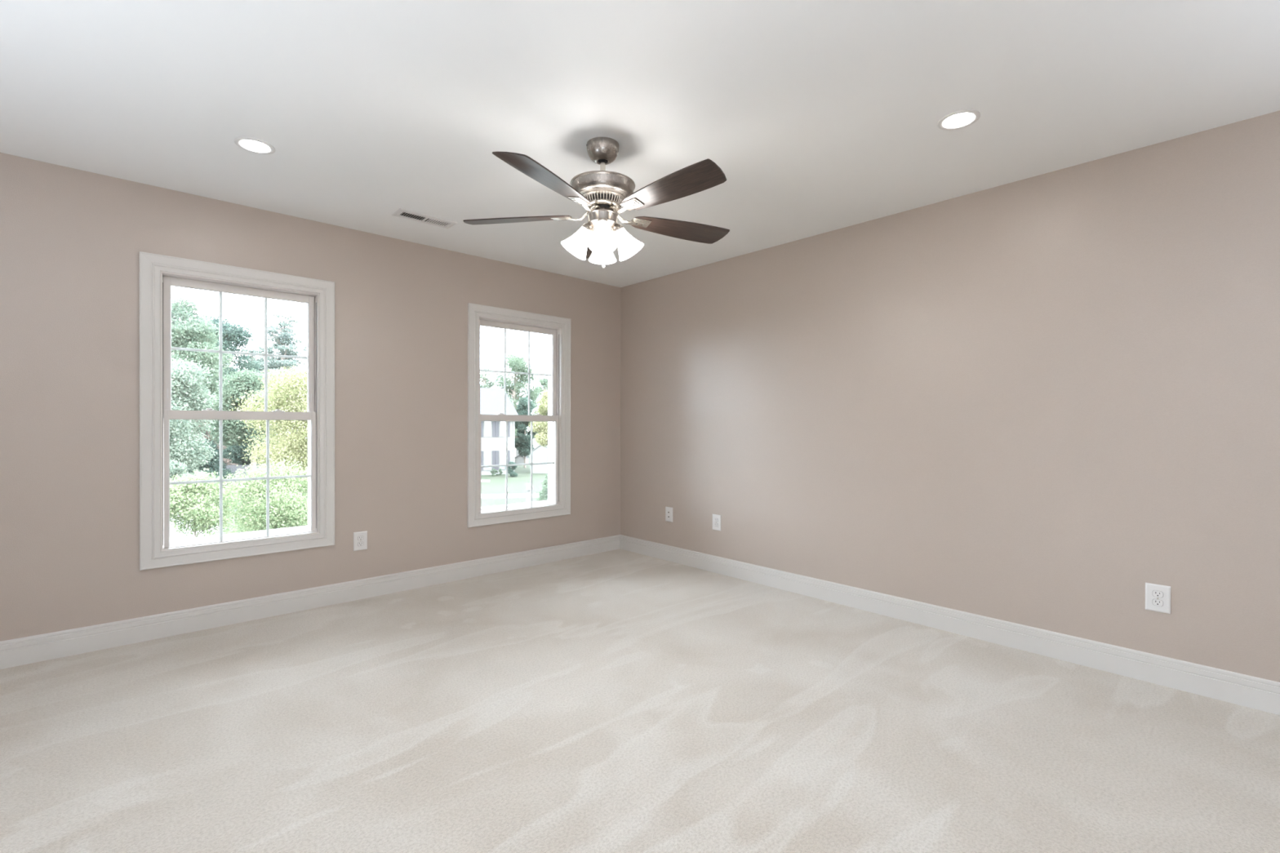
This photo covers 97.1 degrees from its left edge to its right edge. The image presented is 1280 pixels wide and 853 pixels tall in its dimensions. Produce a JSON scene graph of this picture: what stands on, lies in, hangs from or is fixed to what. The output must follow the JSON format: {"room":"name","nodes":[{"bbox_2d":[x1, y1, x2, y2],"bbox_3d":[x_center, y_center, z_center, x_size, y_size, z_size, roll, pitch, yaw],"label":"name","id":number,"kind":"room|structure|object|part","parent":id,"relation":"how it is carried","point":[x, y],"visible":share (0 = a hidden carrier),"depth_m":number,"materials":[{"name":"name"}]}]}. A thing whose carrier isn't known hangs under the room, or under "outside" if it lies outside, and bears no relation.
{"room":"empty bedroom","nodes":[
{"label":"empty bedroom","id":0,"kind":"room"},
{"bbox_2d":[0,152,621,641],"bbox_3d":[-2.076,-0.076,3.656,5.320,2.680,0.160,0,0,-43],"label":"wall","id":1,"kind":"structure","parent":0,"point":[72,240],"depth_m":3.23,"materials":[{"name":"paint"}]},
{"bbox_2d":[138,251,334,570],"bbox_3d":[-2.367,-0.083,3.379,0.940,1.690,0.184,0,0,-43],"label":"window","id":2,"kind":"structure","parent":1,"relation":"in","point":[157,273],"depth_m":3.28,"materials":[{"name":"white paint"}]},
{"bbox_3d":[-2.364,-0.438,3.375,0.739,0.783,0.030,0,0,-43],"label":"sash","id":3,"kind":"part","parent":2,"relation":"part of","materials":[{"name":"clear glass"}]},
{"bbox_3d":[-2.342,0.290,3.352,0.739,0.761,0.030,0,0,-43],"label":"sash","id":4,"kind":"part","parent":2,"relation":"part of","materials":[{"name":"white plastic"}]},
{"bbox_2d":[0,534,620,669],"bbox_3d":[-2.019,1.080,3.597,5.000,0.128,0.016,0,0,-43],"label":"baseboard","id":5,"kind":"structure","parent":1,"relation":"attached to","point":[51,646],"depth_m":3.37,"materials":[{"name":"white paint"}]},
{"bbox_2d":[353,530,367,551],"bbox_3d":[-1.855,0.760,3.751,0.085,0.123,0.008,0,0,-43],"label":"electrical outlet","id":6,"kind":"object","parent":1,"relation":"attached to","point":[360,539],"visible":1,"depth_m":3.75,"materials":[{"name":"white plastic"}]},
{"bbox_2d":[357,542,363,546],"bbox_3d":[-1.853,0.779,3.749,0.034,0.027,0.002,0,0,-43],"label":"receptacle","id":7,"kind":"object","parent":6,"relation":"attached to","point":[359,544],"depth_m":3.75,"materials":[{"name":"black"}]},
{"bbox_2d":[357,535,363,540],"bbox_3d":[-1.853,0.740,3.749,0.034,0.027,0.002,0,0,-43],"label":"receptacle","id":8,"kind":"object","parent":6,"relation":"attached to","point":[359,537],"depth_m":3.75,"materials":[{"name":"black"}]},
{"bbox_2d":[466,302,571,527],"bbox_3d":[-1.004,-0.085,4.633,0.940,1.690,0.184,0,0,-43],"label":"window","id":9,"kind":"structure","parent":1,"relation":"in","point":[557,329],"depth_m":4.68,"materials":[{"name":"white paint"}]},
{"bbox_3d":[-1.002,-0.441,4.630,0.739,0.783,0.030,0,0,-43],"label":"sash","id":10,"kind":"part","parent":9,"relation":"part of","materials":[{"name":"clear glass"}]},
{"bbox_3d":[-0.980,0.288,4.607,0.739,0.761,0.030,0,0,-43],"label":"sash","id":11,"kind":"part","parent":9,"relation":"part of","materials":[{"name":"clear glass"}]},
{"bbox_3d":[-1.011,-0.439,4.639,0.676,0.706,0.003,0,0,-43],"label":"glass","id":12,"kind":"part","parent":9,"relation":"part of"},
{"bbox_3d":[-0.988,0.312,4.616,0.695,0.719,0.003,0,0,-43],"label":"glass","id":13,"kind":"part","parent":9,"relation":"part of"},
{"bbox_2d":[535,474,547,501],"bbox_3d":[-4.396,3.323,27.572,1.842,2.030,1.790,0,0,14],"label":"bush","id":14,"kind":"object","parent":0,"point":[543,495],"visible":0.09,"depth_m":27.34,"materials":[{"name":"green plant"}]},
{"bbox_2d":[0,548,1279,852],"bbox_3d":[-0.072,1.220,1.483,5.320,0.120,6.086,0,0,-43],"label":"floor","id":15,"kind":"structure","parent":0,"point":[619,700],"depth_m":2.11,"materials":[{"name":"carpet"}]},
{"bbox_2d":[0,0,1279,287],"bbox_3d":[-0.065,-1.341,1.471,5.320,0.120,6.086,0,0,-43],"label":"ceiling","id":16,"kind":"structure","parent":0,"point":[817,117],"depth_m":2.21,"materials":[{"name":"white paint"}]},
{"bbox_2d":[234,137,275,154],"bbox_3d":[-1.768,-1.289,2.597,0.157,0.007,0.157,0,0,-43],"label":"recessed light","id":17,"kind":"object","parent":16,"relation":"in","point":[251,144],"visible":1,"depth_m":2.60,"materials":[{"name":"white plastic"}]},
{"bbox_2d":[240,139,269,151],"bbox_3d":[-1.768,-1.290,2.597,0.113,0.002,0.113,0,0,14],"label":"diffuser","id":18,"kind":"object","parent":17,"relation":"attached to","point":[251,145],"depth_m":2.59,"materials":[{"name":"white plastic"}]},
{"bbox_2d":[391,208,457,228],"bbox_3d":[-1.338,-1.290,3.520,0.357,0.007,0.145,0,0,-43],"label":"ceiling vent","id":19,"kind":"object","parent":16,"relation":"in","point":[402,213],"visible":1,"depth_m":3.51,"materials":[{"name":"white plastic"}]},
{"bbox_2d":[462,137,729,268],"bbox_3d":[-0.139,-1.005,2.548,1.288,0.561,1.242,0,0,-43],"label":"ceiling fan","id":20,"kind":"object","parent":16,"relation":"hanging from","point":[602,193],"visible":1,"depth_m":2.50,"materials":[{"name":"brown wood"}]},
{"bbox_3d":[-0.573,-0.968,2.645,0.521,0.006,0.148,0,13,9],"label":"blade","id":21,"kind":"part","parent":20,"relation":"part of","materials":[{"name":"brown wood"}]},
{"bbox_3d":[-0.354,-0.965,2.220,0.148,0.006,0.521,15,7,26],"label":"blade","id":22,"kind":"part","parent":20,"relation":"part of","materials":[{"name":"brown wood"}]},
{"bbox_3d":[-0.313,-0.969,2.605,0.193,0.046,0.058,0,13,9],"label":"blade arm","id":23,"kind":"part","parent":20,"relation":"part of","materials":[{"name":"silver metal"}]},
{"bbox_3d":[-0.271,-0.850,2.577,0.133,0.120,0.133,33,-2,-3],"label":"lamp shade","id":24,"kind":"part","parent":20,"relation":"part of","materials":[{"name":"white glass"}]},
{"bbox_3d":[-0.235,-0.968,2.455,0.058,0.046,0.193,15,7,26],"label":"blade arm","id":25,"kind":"part","parent":20,"relation":"part of","materials":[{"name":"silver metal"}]},
{"bbox_2d":[581,222,595,233],"bbox_3d":[-0.229,-0.910,2.580,0.067,0.047,0.062,33,-2,-3],"label":"socket","id":26,"kind":"object","parent":20,"relation":"attached to","point":[588,228],"depth_m":2.55,"materials":[{"name":"silver metal"}]},
{"bbox_3d":[-0.236,-0.969,2.986,0.148,0.006,0.521,-13,2,-9],"label":"blade","id":27,"kind":"part","parent":20,"relation":"part of","materials":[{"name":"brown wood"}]},
{"bbox_3d":[-0.165,-0.860,2.490,0.049,0.076,0.049,0,-33,-4],"label":"light bulb","id":28,"kind":"part","parent":20,"relation":"part of","materials":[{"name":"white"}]},
{"bbox_3d":[-0.177,-0.850,2.684,0.133,0.120,0.133,0,33,-4],"label":"lamp shade","id":29,"kind":"part","parent":20,"relation":"part of","materials":[{"name":"white glass"}]},
{"bbox_3d":[-0.164,-0.849,2.484,0.133,0.120,0.133,0,-33,-4],"label":"lamp shade","id":30,"kind":"part","parent":20,"relation":"part of","materials":[{"name":"white glass"}]},
{"bbox_2d":[595,217,609,226],"bbox_3d":[-0.167,-0.910,2.526,0.062,0.047,0.067,0,-33,-4],"label":"socket","id":31,"kind":"object","parent":20,"relation":"attached to","point":[606,220],"depth_m":2.49,"materials":[{"name":"silver metal"}]},
{"bbox_2d":[609,223,624,233],"bbox_3d":[-0.113,-0.910,2.588,0.067,0.047,0.062,-33,2,-3],"label":"socket","id":32,"kind":"object","parent":20,"relation":"attached to","point":[615,228],"depth_m":2.56,"materials":[{"name":"silver metal"}]},
{"bbox_3d":[-0.068,-0.968,2.483,0.193,0.046,0.058,0,-13,45],"label":"blade arm","id":33,"kind":"part","parent":20,"relation":"part of","materials":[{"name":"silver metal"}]},
{"bbox_3d":[-0.071,-0.850,2.591,0.133,0.120,0.133,-33,2,-3],"label":"lamp shade","id":34,"kind":"part","parent":20,"relation":"part of","materials":[{"name":"white glass"}]},
{"bbox_3d":[-0.043,-0.969,2.650,0.193,0.046,0.058,0,-13,-27],"label":"blade arm","id":35,"kind":"part","parent":20,"relation":"part of","materials":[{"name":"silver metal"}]},
{"bbox_3d":[0.119,-0.964,2.297,0.521,0.006,0.148,0,-13,45],"label":"blade","id":36,"kind":"part","parent":20,"relation":"part of","materials":[{"name":"brown wood"}]},
{"bbox_3d":[0.192,-0.966,2.770,0.521,0.006,0.148,0,-13,-27],"label":"blade","id":37,"kind":"part","parent":20,"relation":"part of","materials":[{"name":"brown wood"}]},
{"bbox_2d":[937,109,980,130],"bbox_3d":[1.331,-1.280,2.361,0.157,0.007,0.157,0,0,-43],"label":"recessed light","id":38,"kind":"object","parent":16,"relation":"in","point":[959,119],"visible":1,"depth_m":2.36,"materials":[{"name":"white plastic"}]},
{"bbox_2d":[942,112,973,127],"bbox_3d":[1.331,-1.281,2.361,0.113,0.002,0.113,0,0,14],"label":"diffuser","id":39,"kind":"object","parent":38,"relation":"attached to","point":[957,119],"depth_m":2.36,"materials":[{"name":"white plastic"}]},
{"bbox_2d":[620,110,1279,682],"bbox_3d":[1.884,-0.063,3.166,0.160,2.680,5.926,0,0,-43],"label":"wall","id":40,"kind":"structure","parent":0,"point":[1041,401],"depth_m":2.96,"materials":[{"name":"paint"}]},
{"bbox_2d":[665,506,672,522],"bbox_3d":[0.246,0.749,4.819,0.010,0.123,0.085,0,0,-43],"label":"electrical outlet","id":41,"kind":"object","parent":40,"relation":"attached to","point":[668,510],"visible":1,"depth_m":4.82,"materials":[{"name":"white plastic"}]},
{"bbox_2d":[712,514,720,530],"bbox_3d":[0.600,0.753,4.437,0.008,0.123,0.085,0,0,-43],"label":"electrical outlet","id":42,"kind":"object","parent":40,"relation":"attached to","point":[716,518],"visible":1,"depth_m":4.43,"materials":[{"name":"white plastic"}]},
{"bbox_2d":[620,534,1279,715],"bbox_3d":[1.762,1.092,3.171,0.016,0.128,5.766,0,0,-43],"label":"baseboard","id":43,"kind":"structure","parent":40,"relation":"attached to","point":[1243,690],"depth_m":2.96,"materials":[{"name":"white paint"}]},
{"bbox_2d":[1145,582,1170,613],"bbox_3d":[2.337,0.775,2.551,0.008,0.123,0.085,0,0,-43],"label":"electrical outlet","id":44,"kind":"object","parent":40,"relation":"attached to","point":[1157,597],"visible":1,"depth_m":2.55,"materials":[{"name":"white plastic"}]},
{"bbox_2d":[1152,599,1163,606],"bbox_3d":[2.335,0.795,2.549,0.002,0.027,0.034,0,0,-43],"label":"receptacle","id":45,"kind":"object","parent":44,"relation":"attached to","point":[1156,602],"depth_m":2.55,"materials":[{"name":"white plastic"}]},
{"bbox_2d":[1152,590,1163,597],"bbox_3d":[2.335,0.756,2.549,0.002,0.027,0.034,0,0,-43],"label":"receptacle","id":46,"kind":"object","parent":44,"relation":"attached to","point":[1156,593],"depth_m":2.55,"materials":[{"name":"white plastic"}]},
{"label":"outside","id":47,"kind":"structure","parent":0,"visible":0},
{"bbox_2d":[169,514,219,540],"bbox_3d":[-20.554,4.289,23.230,34.746,0.019,5.744,0,0,43],"label":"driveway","id":48,"kind":"structure","parent":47,"point":[173,535],"depth_m":22.51,"materials":[{"name":"concrete"}]},
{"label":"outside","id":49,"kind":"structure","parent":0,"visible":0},
{"bbox_2d":[480,479,489,482],"bbox_3d":[-13.868,4.204,44.271,4.524,0.024,3.114,0,0,-7],"label":"garden path","id":50,"kind":"structure","parent":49,"point":[482,481],"depth_m":43.42,"materials":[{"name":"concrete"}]},
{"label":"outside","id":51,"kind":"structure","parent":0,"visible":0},
{"bbox_2d":[171,438,547,534],"bbox_3d":[0.859,4.517,21.217,310.000,0.300,310.000,0,0,-43],"label":"lawn","id":52,"kind":"structure","parent":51,"point":[497,484],"depth_m":40.29,"materials":[{"name":"green plant"}]},
{"bbox_2d":[169,458,210,503],"bbox_3d":[-25.034,2.964,30.498,3.462,2.478,2.589,0,0,-43],"label":"shrub","id":53,"kind":"object","parent":52,"relation":"on","point":[175,468],"visible":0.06,"depth_m":30.54,"materials":[{"name":"green plant"}]},
{"bbox_2d":[169,355,217,491],"bbox_3d":[-28.734,-0.065,33.860,6.688,8.590,6.203,0,0,20],"label":"maple tree","id":54,"kind":"object","parent":52,"relation":"on","point":[184,394],"visible":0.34,"depth_m":33.77,"materials":[{"name":"green plant"}]},
{"bbox_2d":[171,292,234,429],"bbox_3d":[-36.916,-3.395,46.252,6.901,15.089,6.686,0,0,9],"label":"oak tree","id":55,"kind":"object","parent":52,"relation":"on","point":[184,324],"visible":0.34,"depth_m":45.36,"materials":[{"name":"green plant"}]},
{"bbox_2d":[169,468,245,537],"bbox_3d":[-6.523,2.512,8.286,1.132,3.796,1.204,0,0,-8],"label":"bush","id":56,"kind":"object","parent":52,"relation":"on","point":[202,514],"visible":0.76,"depth_m":8.18,"materials":[{"name":"green plant"}]},
{"bbox_2d":[185,439,235,486],"bbox_3d":[-29.572,2.500,38.466,3.658,3.305,3.840,0,0,-43],"label":"shrub","id":57,"kind":"object","parent":52,"relation":"on","point":[212,467],"visible":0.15,"depth_m":38.38,"materials":[{"name":"green plant"}]},
{"bbox_2d":[191,420,241,467],"bbox_3d":[-33.959,1.438,43.915,3.696,4.496,4.724,0,0,26],"label":"juniper tree","id":58,"kind":"object","parent":52,"relation":"on","point":[227,461],"visible":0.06,"depth_m":44.18,"materials":[{"name":"plant"}]},
{"bbox_2d":[194,311,262,439],"bbox_3d":[-41.183,-3.459,54.975,7.252,15.111,7.980,0,0,-43],"label":"oak tree","id":59,"kind":"object","parent":52,"relation":"on","point":[233,336],"visible":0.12,"depth_m":54.80,"materials":[{"name":"green plant"}]},
{"bbox_2d":[217,464,264,483],"bbox_3d":[-29.093,3.464,41.594,3.625,1.450,0.120,0,0,-35],"label":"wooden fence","id":60,"kind":"object","parent":52,"relation":"on","point":[233,468],"visible":0.2,"depth_m":41.34,"materials":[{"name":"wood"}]},
{"bbox_2d":[203,368,285,484],"bbox_3d":[-28.411,-0.032,41.237,5.483,8.454,5.031,0,0,-15],"label":"maple tree","id":61,"kind":"object","parent":52,"relation":"on","point":[249,381],"visible":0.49,"depth_m":39.79,"materials":[{"name":"green plant"}]},
{"bbox_2d":[218,437,272,470],"bbox_3d":[-35.288,1.569,50.589,6.187,5.018,7.311,0,0,-33],"label":"bush","id":62,"kind":"object","parent":52,"relation":"on","point":[236,455],"visible":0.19,"depth_m":48.76,"materials":[{"name":"green plant"}]},
{"bbox_2d":[236,347,263,368],"bbox_3d":[-49.048,-3.000,72.435,8.657,13.982,8.781,0,0,-43],"label":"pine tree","id":63,"kind":"object","parent":52,"relation":"on","point":[247,348],"visible":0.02,"depth_m":71.38,"materials":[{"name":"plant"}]},
{"bbox_2d":[208,456,307,535],"bbox_3d":[-6.221,2.462,9.901,2.464,3.882,2.620,0,0,-21],"label":"bush","id":64,"kind":"object","parent":52,"relation":"on","point":[283,496],"visible":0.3,"depth_m":9.33,"materials":[{"name":"green plant"}]},
{"bbox_2d":[229,360,307,499],"bbox_3d":[-7.686,1.424,12.903,2.828,5.923,2.945,0,0,-1],"label":"tree","id":65,"kind":"object","parent":52,"relation":"on","point":[291,391],"visible":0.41,"depth_m":12.25,"materials":[{"name":"yellow plant"}]},
{"bbox_2d":[244,313,307,426],"bbox_3d":[-41.797,-4.543,65.463,11.573,17.177,10.688,0,0,-43],"label":"pine tree","id":66,"kind":"object","parent":52,"relation":"on","point":[285,338],"visible":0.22,"depth_m":65.38,"materials":[{"name":"green plant"}]},
{"bbox_2d":[297,328,307,366],"bbox_3d":[-46.962,-6.645,84.394,12.512,21.174,10.487,0,0,-43],"label":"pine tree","id":67,"kind":"object","parent":52,"relation":"on","point":[304,349],"visible":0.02,"depth_m":81.90,"materials":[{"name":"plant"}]},
{"bbox_2d":[480,367,497,388],"bbox_3d":[-20.843,-1.967,76.234,6.387,12.032,7.104,0,0,-17],"label":"tree","id":68,"kind":"object","parent":52,"relation":"on","point":[485,379],"visible":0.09,"depth_m":75.91,"materials":[{"name":"green plant"}]},
{"bbox_2d":[489,468,497,475],"bbox_3d":[-12.430,3.852,48.051,0.498,0.601,0.592,0,0,-43],"label":"bush","id":69,"kind":"object","parent":52,"relation":"on","point":[493,469],"visible":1,"depth_m":48.01,"materials":[{"name":"green plant"}]},
{"bbox_2d":[480,387,518,475],"bbox_3d":[-17.438,0.267,51.613,10.100,7.810,9.950,0,0,-29],"label":"house","id":70,"kind":"structure","parent":52,"relation":"on","point":[493,433],"depth_m":49.46,"materials":[{"name":"grey"}]},
{"bbox_2d":[480,450,483,471],"bbox_3d":[-13.635,2.947,48.587,0.280,1.700,0.050,0,0,-29],"label":"shutter","id":71,"kind":"object","parent":70,"relation":"hanging from","point":[482,451],"depth_m":48.59,"materials":[{"name":"grey paint"}]},
{"bbox_2d":[480,421,483,437],"bbox_3d":[-13.628,0.172,48.574,0.280,1.490,0.050,0,0,-29],"label":"shutter","id":72,"kind":"object","parent":70,"relation":"hanging from","point":[482,422],"depth_m":48.57,"materials":[{"name":"grey paint"}]},
{"bbox_3d":[-13.159,2.947,48.819,0.497,1.520,0.014,0,0,-29],"label":"pane","id":73,"kind":"part","parent":70,"relation":"part of","materials":[{"name":"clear glass"}]},
{"bbox_3d":[-13.152,0.172,48.806,0.497,1.310,0.014,0,0,-29],"label":"pane","id":74,"kind":"part","parent":70,"relation":"part of","materials":[{"name":"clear glass"}]},
{"bbox_2d":[492,450,495,469],"bbox_3d":[-12.702,2.947,49.105,0.260,1.700,0.050,0,0,-29],"label":"shutter","id":75,"kind":"object","parent":70,"relation":"hanging from","point":[493,451],"depth_m":49.10,"materials":[{"name":"grey paint"}]},
{"bbox_2d":[492,421,495,436],"bbox_3d":[-12.694,0.172,49.091,0.260,1.490,0.050,0,0,-29],"label":"shutter","id":76,"kind":"object","parent":70,"relation":"hanging from","point":[493,422],"depth_m":49.07,"materials":[{"name":"grey paint"}]},
{"bbox_2d":[495,450,498,470],"bbox_3d":[-12.451,2.947,49.243,0.280,1.700,0.050,0,0,-29],"label":"shutter","id":77,"kind":"object","parent":70,"relation":"hanging from","point":[496,451],"depth_m":49.22,"materials":[{"name":"grey paint"}]},
{"bbox_2d":[495,421,498,436],"bbox_3d":[-12.444,0.172,49.230,0.280,1.490,0.050,0,0,-29],"label":"shutter","id":78,"kind":"object","parent":70,"relation":"hanging from","point":[496,422],"depth_m":49.20,"materials":[{"name":"grey paint"}]},
{"bbox_3d":[-12.013,2.947,49.455,0.412,1.520,0.014,0,0,-29],"label":"pane","id":79,"kind":"part","parent":70,"relation":"part of","materials":[{"name":"clear glass"}]},
{"bbox_3d":[-12.005,0.172,49.441,0.412,1.310,0.014,0,0,-29],"label":"pane","id":80,"kind":"part","parent":70,"relation":"part of","materials":[{"name":"clear glass"}]},
{"bbox_2d":[507,450,509,463],"bbox_3d":[-11.593,2.947,49.719,0.260,1.700,0.050,0,0,-29],"label":"shutter","id":81,"kind":"object","parent":70,"relation":"hanging from","point":[508,451],"depth_m":49.70,"materials":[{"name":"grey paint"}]},
{"bbox_2d":[507,421,509,436],"bbox_3d":[-11.585,0.172,49.706,0.260,1.490,0.050,0,0,-29],"label":"shutter","id":82,"kind":"object","parent":70,"relation":"hanging from","point":[508,421],"depth_m":49.70,"materials":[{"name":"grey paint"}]},
{"bbox_2d":[495,468,502,475],"bbox_3d":[-12.024,3.852,48.350,0.648,0.602,0.386,0,0,29],"label":"bush","id":83,"kind":"object","parent":52,"relation":"on","point":[500,469],"visible":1,"depth_m":48.27,"materials":[{"name":"green plant"}]},
{"bbox_2d":[504,461,517,476],"bbox_3d":[-10.786,3.521,47.447,1.177,1.277,0.916,0,0,45],"label":"bush","id":84,"kind":"object","parent":52,"relation":"on","point":[510,468],"visible":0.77,"depth_m":47.20,"materials":[{"name":"green plant"}]},
{"bbox_2d":[490,351,544,457],"bbox_3d":[-14.967,-2.448,67.327,6.932,13.111,6.912,0,0,-19],"label":"spruce tree","id":85,"kind":"object","parent":52,"relation":"on","point":[520,381],"visible":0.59,"depth_m":66.48,"materials":[{"name":"green plant"}]},
{"bbox_2d":[515,448,529,463],"bbox_3d":[-13.172,3.254,63.017,1.340,1.750,2.240,0,0,0],"label":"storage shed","id":86,"kind":"object","parent":52,"relation":"on","point":[518,459],"visible":0.49,"depth_m":61.99,"materials":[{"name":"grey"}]},
{"bbox_3d":[-13.172,3.259,62.002,0.800,1.750,0.030,0,0,0],"label":"door","id":87,"kind":"part","parent":86,"relation":"part of","materials":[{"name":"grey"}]},
{"bbox_2d":[515,396,537,467],"bbox_3d":[-11.610,0.581,56.911,2.964,7.165,2.503,0,0,13],"label":"tree","id":88,"kind":"object","parent":52,"relation":"on","point":[522,441],"visible":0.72,"depth_m":56.34,"materials":[{"name":"green plant"}]},
{"bbox_2d":[525,483,533,502],"bbox_3d":[-5.947,3.680,30.328,0.340,1.250,0.540,0,0,0],"label":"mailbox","id":89,"kind":"object","parent":52,"relation":"on","point":[527,485],"visible":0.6,"depth_m":30.21,"materials":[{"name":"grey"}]},
{"bbox_3d":[-6.008,3.680,30.318,0.220,1.250,0.220,0,0,0],"label":"post","id":90,"kind":"part","parent":89,"relation":"part of","materials":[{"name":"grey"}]},
{"bbox_2d":[528,389,547,448],"bbox_3d":[-4.621,1.169,30.215,2.427,6.284,2.354,0,0,9],"label":"tree","id":91,"kind":"object","parent":52,"relation":"on","point":[541,428],"visible":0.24,"depth_m":29.65,"materials":[{"name":"yellow plant"}]},
{"bbox_2d":[529,376,547,422],"bbox_3d":[-13.146,-1.500,78.971,5.778,11.113,4.625,0,0,35],"label":"tree","id":92,"kind":"object","parent":52,"relation":"on","point":[544,384],"visible":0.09,"depth_m":79.07,"materials":[{"name":"green plant"}]},
{"bbox_2d":[532,444,547,473],"bbox_3d":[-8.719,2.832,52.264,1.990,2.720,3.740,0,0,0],"label":"house","id":93,"kind":"structure","parent":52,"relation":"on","point":[540,453],"depth_m":50.51,"materials":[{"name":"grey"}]},
{"bbox_3d":[-8.721,3.326,50.502,0.800,1.750,0.030,0,0,0],"label":"door","id":94,"kind":"part","parent":93,"relation":"part of","materials":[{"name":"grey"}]},
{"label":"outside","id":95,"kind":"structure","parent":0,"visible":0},
{"bbox_2d":[480,493,539,498],"bbox_3d":[-9.640,4.260,34.438,10.133,0.029,1.982,0,0,-7],"label":"sidewalk","id":96,"kind":"structure","parent":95,"point":[482,495],"depth_m":34.59,"materials":[{"name":"concrete"}]}
]}

